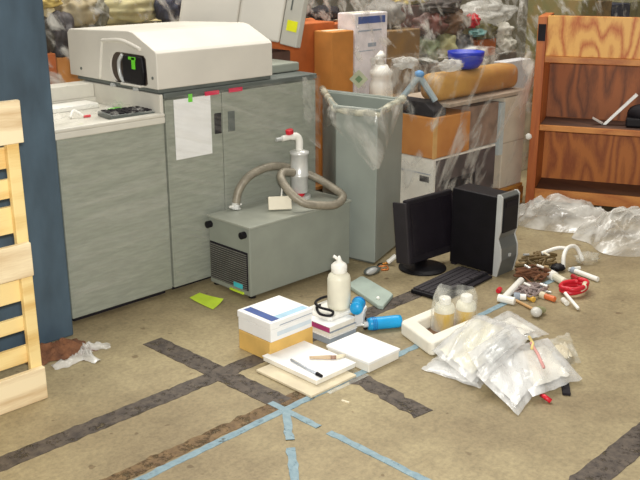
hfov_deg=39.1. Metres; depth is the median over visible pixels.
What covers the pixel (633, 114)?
device
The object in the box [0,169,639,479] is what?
floor
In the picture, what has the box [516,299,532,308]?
rod
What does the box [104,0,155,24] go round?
sack
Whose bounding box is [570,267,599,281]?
pipe
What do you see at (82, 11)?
sack
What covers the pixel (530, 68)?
wrap
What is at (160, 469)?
tape
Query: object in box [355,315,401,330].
bottle
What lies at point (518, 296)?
bottle
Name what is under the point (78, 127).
tray
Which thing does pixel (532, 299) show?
stopper
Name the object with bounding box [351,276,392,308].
pad
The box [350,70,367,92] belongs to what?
tag
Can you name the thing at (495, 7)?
film
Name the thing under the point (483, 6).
wrap
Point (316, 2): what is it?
wall
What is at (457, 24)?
bag
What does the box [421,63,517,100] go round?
bundle
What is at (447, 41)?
sack
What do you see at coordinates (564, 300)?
vial
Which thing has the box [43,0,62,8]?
sack
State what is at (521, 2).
wrap
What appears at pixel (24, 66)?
pillar
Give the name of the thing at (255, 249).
pump
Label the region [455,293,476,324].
bottle
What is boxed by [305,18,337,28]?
carton
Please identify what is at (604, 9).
crate
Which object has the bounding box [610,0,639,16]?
crate
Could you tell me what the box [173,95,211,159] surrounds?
paper sheet
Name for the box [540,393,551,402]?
clip
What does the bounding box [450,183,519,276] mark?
computer tower
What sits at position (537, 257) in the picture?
cable bundle
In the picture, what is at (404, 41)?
carton
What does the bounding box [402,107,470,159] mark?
carton
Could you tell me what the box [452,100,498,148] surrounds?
carton
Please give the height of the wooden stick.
0.031 m
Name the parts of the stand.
leg, leg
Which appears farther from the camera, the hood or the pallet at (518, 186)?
the pallet at (518, 186)
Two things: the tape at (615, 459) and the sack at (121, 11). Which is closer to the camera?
the tape at (615, 459)
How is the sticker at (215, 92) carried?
attached to the base cabinet at (246, 124)
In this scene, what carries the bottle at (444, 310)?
in the clear bag
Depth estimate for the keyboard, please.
4.44 m
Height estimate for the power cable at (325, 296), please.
0.123 m
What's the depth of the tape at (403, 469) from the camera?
3.03 m
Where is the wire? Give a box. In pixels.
[379,265,388,270]
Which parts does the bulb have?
globe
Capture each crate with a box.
[272,48,289,60]
[524,0,597,102]
[596,0,611,15]
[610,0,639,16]
[611,2,629,16]
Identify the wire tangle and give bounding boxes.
[513,264,551,282]
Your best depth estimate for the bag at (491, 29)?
6.90 m
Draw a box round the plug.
[496,287,501,292]
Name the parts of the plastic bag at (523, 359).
yellow strip, printed strip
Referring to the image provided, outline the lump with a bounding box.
[91,0,109,25]
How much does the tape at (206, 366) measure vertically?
0.002 m
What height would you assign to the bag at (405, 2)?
0.120 m
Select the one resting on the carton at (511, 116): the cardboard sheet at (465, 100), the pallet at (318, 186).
the cardboard sheet at (465, 100)
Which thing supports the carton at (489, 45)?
on the carton at (433, 67)
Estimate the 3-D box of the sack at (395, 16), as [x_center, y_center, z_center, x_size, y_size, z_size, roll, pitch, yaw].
[0.435,-1.554,6.203,0.299,0.215,0.293,-17,25,-42]
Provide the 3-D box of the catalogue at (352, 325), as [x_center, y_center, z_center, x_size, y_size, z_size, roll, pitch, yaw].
[0.030,0.364,3.914,0.162,0.022,0.198,-17,25,-42]
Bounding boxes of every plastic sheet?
[519,195,603,233]
[572,206,639,253]
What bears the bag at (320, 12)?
on the carton at (335, 21)
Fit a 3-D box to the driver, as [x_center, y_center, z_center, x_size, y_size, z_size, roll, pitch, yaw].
[0.172,0.276,3.966,0.061,0.060,0.151,4,18,11]
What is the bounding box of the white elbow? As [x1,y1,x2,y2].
[497,294,515,304]
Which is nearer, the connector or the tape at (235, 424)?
the tape at (235, 424)
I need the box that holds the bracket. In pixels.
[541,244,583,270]
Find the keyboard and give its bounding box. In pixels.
[411,266,491,300]
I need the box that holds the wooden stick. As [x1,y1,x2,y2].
[515,261,548,268]
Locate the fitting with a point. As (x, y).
(573, 276)
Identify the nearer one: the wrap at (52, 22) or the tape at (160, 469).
the tape at (160, 469)
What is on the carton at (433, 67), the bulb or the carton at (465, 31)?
the carton at (465, 31)
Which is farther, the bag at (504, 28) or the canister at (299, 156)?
the bag at (504, 28)
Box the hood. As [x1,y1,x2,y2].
[67,21,271,92]
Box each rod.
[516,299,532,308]
[564,292,579,309]
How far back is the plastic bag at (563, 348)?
3.67 m
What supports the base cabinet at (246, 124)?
on the floor
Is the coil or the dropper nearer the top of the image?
the coil
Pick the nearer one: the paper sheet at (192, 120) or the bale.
the paper sheet at (192, 120)
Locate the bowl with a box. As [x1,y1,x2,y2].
[448,49,484,69]
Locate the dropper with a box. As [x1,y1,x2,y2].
[309,354,345,358]
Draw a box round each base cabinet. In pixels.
[50,80,171,320]
[87,59,316,289]
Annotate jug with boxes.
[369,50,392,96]
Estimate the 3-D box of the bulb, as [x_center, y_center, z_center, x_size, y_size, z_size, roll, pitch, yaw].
[0.998,0.323,4.105,0.095,0.047,0.052,-17,25,-42]
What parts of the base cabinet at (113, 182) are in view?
splash panel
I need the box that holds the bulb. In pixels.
[531,306,545,316]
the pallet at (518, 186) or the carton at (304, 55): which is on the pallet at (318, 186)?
the carton at (304, 55)
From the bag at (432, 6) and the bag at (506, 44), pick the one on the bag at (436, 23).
the bag at (432, 6)
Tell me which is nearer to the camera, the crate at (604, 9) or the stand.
the stand
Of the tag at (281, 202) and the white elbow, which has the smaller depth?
the white elbow
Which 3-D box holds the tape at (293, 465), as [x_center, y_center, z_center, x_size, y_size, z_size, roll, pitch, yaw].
[-0.086,0.734,2.913,0.038,0.003,0.750,-2,18,-6]
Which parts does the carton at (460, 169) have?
panel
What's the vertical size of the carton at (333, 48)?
0.968 m
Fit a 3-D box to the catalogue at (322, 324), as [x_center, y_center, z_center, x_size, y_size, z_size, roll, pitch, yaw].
[0.030,0.342,3.904,0.162,0.025,0.186,-17,25,-42]
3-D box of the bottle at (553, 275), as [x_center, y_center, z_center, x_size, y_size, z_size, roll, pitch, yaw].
[1.194,0.191,4.524,0.049,0.049,0.122,-7,19,-20]
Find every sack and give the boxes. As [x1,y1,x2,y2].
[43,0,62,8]
[54,0,99,27]
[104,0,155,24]
[363,0,405,27]
[437,33,457,61]
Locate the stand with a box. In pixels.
[401,70,437,101]
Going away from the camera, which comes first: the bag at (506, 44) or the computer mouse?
the computer mouse
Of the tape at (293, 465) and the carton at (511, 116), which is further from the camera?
the carton at (511, 116)
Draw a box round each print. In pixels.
[358,28,381,31]
[359,42,375,51]
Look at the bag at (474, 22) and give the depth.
6.70 m
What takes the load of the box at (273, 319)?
on the carton at (248, 342)
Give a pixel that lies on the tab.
(190, 99)
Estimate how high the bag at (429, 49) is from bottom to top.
0.208 m
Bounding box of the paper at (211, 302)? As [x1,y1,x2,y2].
[190,293,222,308]
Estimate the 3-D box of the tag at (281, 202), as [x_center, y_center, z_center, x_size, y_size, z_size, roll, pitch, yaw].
[-0.199,-0.204,4.439,0.115,0.108,0.053,-3,18,-10]
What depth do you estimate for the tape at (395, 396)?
3.38 m
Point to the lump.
(103, 19)
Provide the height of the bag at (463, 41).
0.206 m
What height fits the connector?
0.058 m
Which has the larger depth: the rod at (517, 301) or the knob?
the knob
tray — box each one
[52,96,164,139]
[310,300,350,320]
[401,308,481,354]
[403,96,445,116]
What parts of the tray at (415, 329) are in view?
floor panel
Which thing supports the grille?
attached to the pump
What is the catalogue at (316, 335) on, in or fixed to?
on the floor
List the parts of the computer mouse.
button plate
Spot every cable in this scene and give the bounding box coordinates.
[314,295,367,329]
[513,281,548,297]
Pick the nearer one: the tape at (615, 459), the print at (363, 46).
the tape at (615, 459)
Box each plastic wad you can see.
[392,56,418,69]
[439,59,463,71]
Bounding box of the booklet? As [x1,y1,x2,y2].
[263,341,355,384]
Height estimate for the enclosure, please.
0.737 m
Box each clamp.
[69,109,90,118]
[550,263,565,271]
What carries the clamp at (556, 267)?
on the floor
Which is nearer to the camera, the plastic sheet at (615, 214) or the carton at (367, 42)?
the plastic sheet at (615, 214)
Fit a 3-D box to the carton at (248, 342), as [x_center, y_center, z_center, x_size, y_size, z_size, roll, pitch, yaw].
[-0.185,0.408,3.783,0.243,0.086,0.195,-17,25,-42]
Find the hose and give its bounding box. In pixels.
[229,162,346,209]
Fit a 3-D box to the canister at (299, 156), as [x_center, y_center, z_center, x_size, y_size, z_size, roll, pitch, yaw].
[-0.134,-0.388,4.596,0.195,0.366,0.116,-17,25,-42]
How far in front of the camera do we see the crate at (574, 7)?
6.71 m
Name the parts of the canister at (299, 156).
red knob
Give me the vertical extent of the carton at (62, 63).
0.838 m
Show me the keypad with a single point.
(123, 112)
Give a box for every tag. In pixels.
[268,188,291,209]
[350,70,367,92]
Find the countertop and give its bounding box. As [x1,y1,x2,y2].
[87,71,316,98]
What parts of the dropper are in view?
bulb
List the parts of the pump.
corner knob, corner knob, lid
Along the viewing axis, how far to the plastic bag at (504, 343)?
3.54 m
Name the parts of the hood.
opening sill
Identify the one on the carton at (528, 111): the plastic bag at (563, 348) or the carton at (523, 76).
the carton at (523, 76)
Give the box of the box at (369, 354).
[326,332,399,371]
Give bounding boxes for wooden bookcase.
[525,12,639,208]
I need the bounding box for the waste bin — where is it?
[319,85,406,263]
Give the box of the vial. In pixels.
[561,297,569,305]
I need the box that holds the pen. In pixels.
[290,358,322,377]
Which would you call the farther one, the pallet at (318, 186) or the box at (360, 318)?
the pallet at (318, 186)
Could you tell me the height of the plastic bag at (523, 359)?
0.086 m
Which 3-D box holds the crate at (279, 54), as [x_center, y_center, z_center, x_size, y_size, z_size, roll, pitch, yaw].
[-0.447,-0.637,5.464,0.245,1.035,0.540,-17,25,-42]
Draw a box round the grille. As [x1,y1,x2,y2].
[210,240,248,290]
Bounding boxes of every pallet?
[0,99,47,414]
[315,182,322,189]
[493,182,522,202]
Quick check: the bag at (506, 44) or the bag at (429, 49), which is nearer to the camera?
the bag at (429, 49)
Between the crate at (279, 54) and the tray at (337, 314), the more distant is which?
the crate at (279, 54)
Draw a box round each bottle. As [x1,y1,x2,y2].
[327,255,350,310]
[355,315,401,330]
[434,295,454,330]
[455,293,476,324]
[514,292,525,299]
[547,270,566,282]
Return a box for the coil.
[558,277,589,295]
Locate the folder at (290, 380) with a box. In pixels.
[256,364,355,397]
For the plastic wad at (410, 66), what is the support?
on the wrap at (530, 68)
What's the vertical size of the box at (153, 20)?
0.998 m
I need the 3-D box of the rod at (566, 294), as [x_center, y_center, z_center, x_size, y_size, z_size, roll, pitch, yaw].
[1.176,0.283,4.205,0.016,0.052,0.114,-7,19,-20]
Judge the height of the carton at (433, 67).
0.668 m
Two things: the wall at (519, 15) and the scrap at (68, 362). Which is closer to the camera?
the scrap at (68, 362)
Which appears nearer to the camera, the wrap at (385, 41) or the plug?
the plug
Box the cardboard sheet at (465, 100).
[395,87,522,107]
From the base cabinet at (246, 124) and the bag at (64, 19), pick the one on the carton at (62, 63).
the bag at (64, 19)
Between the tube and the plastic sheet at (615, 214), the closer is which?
the tube
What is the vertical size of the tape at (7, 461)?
0.002 m
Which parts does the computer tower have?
drive panel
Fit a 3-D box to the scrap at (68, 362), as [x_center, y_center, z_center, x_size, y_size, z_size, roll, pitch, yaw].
[-0.958,0.461,3.685,0.151,0.041,0.297,8,20,24]
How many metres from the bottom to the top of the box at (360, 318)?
0.082 m
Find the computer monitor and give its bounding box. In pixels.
[393,189,452,275]
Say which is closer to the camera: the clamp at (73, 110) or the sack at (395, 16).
the clamp at (73, 110)
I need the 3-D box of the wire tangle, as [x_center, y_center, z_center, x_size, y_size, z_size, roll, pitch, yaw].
[1.085,0.165,4.566,0.210,0.061,0.155,-17,25,-42]
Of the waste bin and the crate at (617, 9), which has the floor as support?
the waste bin
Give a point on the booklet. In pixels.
(300, 352)
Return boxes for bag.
[44,16,55,51]
[50,10,74,56]
[154,0,181,21]
[306,5,339,20]
[391,0,424,4]
[411,12,448,38]
[419,0,461,13]
[419,36,440,63]
[427,353,480,384]
[438,315,522,381]
[439,9,469,36]
[455,34,473,48]
[466,13,480,27]
[468,28,486,36]
[469,20,497,38]
[472,324,524,380]
[476,354,532,407]
[494,22,514,38]
[494,313,535,337]
[496,35,516,54]
[504,335,571,396]
[555,341,571,358]
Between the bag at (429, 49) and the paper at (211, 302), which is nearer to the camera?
the paper at (211, 302)
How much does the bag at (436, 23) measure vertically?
0.196 m
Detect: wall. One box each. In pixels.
[155,0,319,20]
[320,0,527,57]
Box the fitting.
[570,274,577,278]
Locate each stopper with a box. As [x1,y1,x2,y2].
[527,297,535,301]
[539,291,555,301]
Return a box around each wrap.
[48,0,174,83]
[307,0,428,86]
[343,0,527,88]
[371,46,534,188]
[517,1,635,63]
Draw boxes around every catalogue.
[312,314,354,332]
[313,322,355,336]
[313,327,356,343]
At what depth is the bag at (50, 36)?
5.33 m
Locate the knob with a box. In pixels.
[525,133,531,139]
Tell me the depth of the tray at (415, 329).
3.82 m
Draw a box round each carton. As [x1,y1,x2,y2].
[47,52,57,83]
[50,52,79,82]
[239,326,312,357]
[271,19,333,72]
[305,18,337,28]
[314,29,352,176]
[338,11,386,93]
[386,26,419,93]
[396,2,431,38]
[400,144,495,202]
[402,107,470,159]
[418,50,515,91]
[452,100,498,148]
[462,17,494,37]
[472,38,495,55]
[491,94,525,188]
[494,57,530,102]
[521,102,531,170]
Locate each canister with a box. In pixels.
[275,128,310,198]
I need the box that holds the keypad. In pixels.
[98,106,154,119]
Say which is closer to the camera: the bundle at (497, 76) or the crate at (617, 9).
the bundle at (497, 76)
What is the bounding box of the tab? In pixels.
[188,94,192,101]
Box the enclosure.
[179,0,308,47]
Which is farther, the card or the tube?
the tube
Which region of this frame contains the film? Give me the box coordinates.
[460,0,518,25]
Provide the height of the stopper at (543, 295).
0.034 m
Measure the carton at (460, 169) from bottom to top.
0.308 m
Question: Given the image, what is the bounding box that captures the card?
[561,382,570,395]
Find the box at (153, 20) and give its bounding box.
[77,19,161,80]
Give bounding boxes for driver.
[350,296,365,314]
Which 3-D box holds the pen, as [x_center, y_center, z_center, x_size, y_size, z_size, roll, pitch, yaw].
[-0.054,0.498,3.510,0.016,0.016,0.191,-14,23,-37]
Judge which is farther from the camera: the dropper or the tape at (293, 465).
the dropper
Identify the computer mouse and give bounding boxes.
[363,262,391,274]
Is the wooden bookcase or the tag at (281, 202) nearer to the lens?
the tag at (281, 202)
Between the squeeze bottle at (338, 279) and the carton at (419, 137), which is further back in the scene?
the carton at (419, 137)
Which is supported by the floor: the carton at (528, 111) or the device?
the carton at (528, 111)
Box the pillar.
[0,0,72,351]
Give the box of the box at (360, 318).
[355,306,366,323]
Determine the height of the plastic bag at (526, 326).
0.057 m
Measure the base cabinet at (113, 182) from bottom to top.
0.968 m
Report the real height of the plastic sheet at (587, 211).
0.199 m
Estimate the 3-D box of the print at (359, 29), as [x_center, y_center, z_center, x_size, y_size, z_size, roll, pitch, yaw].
[0.324,-1.358,5.831,0.225,0.010,0.001,-17,25,-42]
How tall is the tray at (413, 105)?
0.078 m
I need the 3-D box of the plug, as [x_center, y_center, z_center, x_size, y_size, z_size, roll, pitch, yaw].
[0.873,0.244,4.388,0.025,0.025,0.032,9,20,25]
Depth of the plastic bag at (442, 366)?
3.57 m
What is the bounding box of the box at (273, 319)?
[237,295,312,342]
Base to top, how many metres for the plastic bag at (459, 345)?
0.087 m
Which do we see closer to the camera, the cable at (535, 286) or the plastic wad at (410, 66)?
the cable at (535, 286)
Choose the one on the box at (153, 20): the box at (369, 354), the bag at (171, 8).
the bag at (171, 8)
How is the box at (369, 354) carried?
on the floor
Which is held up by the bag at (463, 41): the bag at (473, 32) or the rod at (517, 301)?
the bag at (473, 32)
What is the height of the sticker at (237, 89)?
0.019 m
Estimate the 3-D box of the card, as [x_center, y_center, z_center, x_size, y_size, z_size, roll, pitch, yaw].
[0.933,0.566,3.418,0.030,0.012,0.090,3,18,10]
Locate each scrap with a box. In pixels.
[26,337,97,365]
[51,341,106,368]
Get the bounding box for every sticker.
[205,90,218,95]
[228,87,242,92]
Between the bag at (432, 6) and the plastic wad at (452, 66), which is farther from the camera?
the bag at (432, 6)
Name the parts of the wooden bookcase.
panel, shelf, shelf, panel, header rail, header panel, panel, metal strip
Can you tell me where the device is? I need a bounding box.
[625,104,639,127]
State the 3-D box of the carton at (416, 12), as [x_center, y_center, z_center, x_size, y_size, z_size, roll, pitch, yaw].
[0.675,-1.579,6.799,0.530,0.398,0.320,-17,25,-42]
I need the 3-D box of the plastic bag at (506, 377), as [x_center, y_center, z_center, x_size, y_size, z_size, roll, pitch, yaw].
[0.738,0.514,3.456,0.225,0.079,0.468,10,20,28]
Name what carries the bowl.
on the bundle at (497, 76)
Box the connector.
[382,254,395,264]
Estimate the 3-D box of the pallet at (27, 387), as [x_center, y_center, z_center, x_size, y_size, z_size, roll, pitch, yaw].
[-1.430,0.174,2.842,1.124,1.113,0.068,-17,25,-42]
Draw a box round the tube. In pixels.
[503,277,523,295]
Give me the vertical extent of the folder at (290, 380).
0.011 m
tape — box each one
[0,291,420,471]
[100,391,305,479]
[133,279,553,479]
[143,338,290,407]
[267,401,430,479]
[282,410,298,479]
[349,374,432,417]
[569,422,639,479]
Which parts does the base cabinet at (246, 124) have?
door, handle, handle, door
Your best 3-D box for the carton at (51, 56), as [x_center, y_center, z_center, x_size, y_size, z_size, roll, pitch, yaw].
[-1.808,-0.728,5.580,0.225,0.868,0.420,-17,25,-42]
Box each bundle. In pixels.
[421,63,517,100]
[515,251,556,270]
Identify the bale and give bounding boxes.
[43,8,54,17]
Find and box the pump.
[205,189,351,298]
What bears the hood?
on the countertop
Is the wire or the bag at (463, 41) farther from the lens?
the bag at (463, 41)

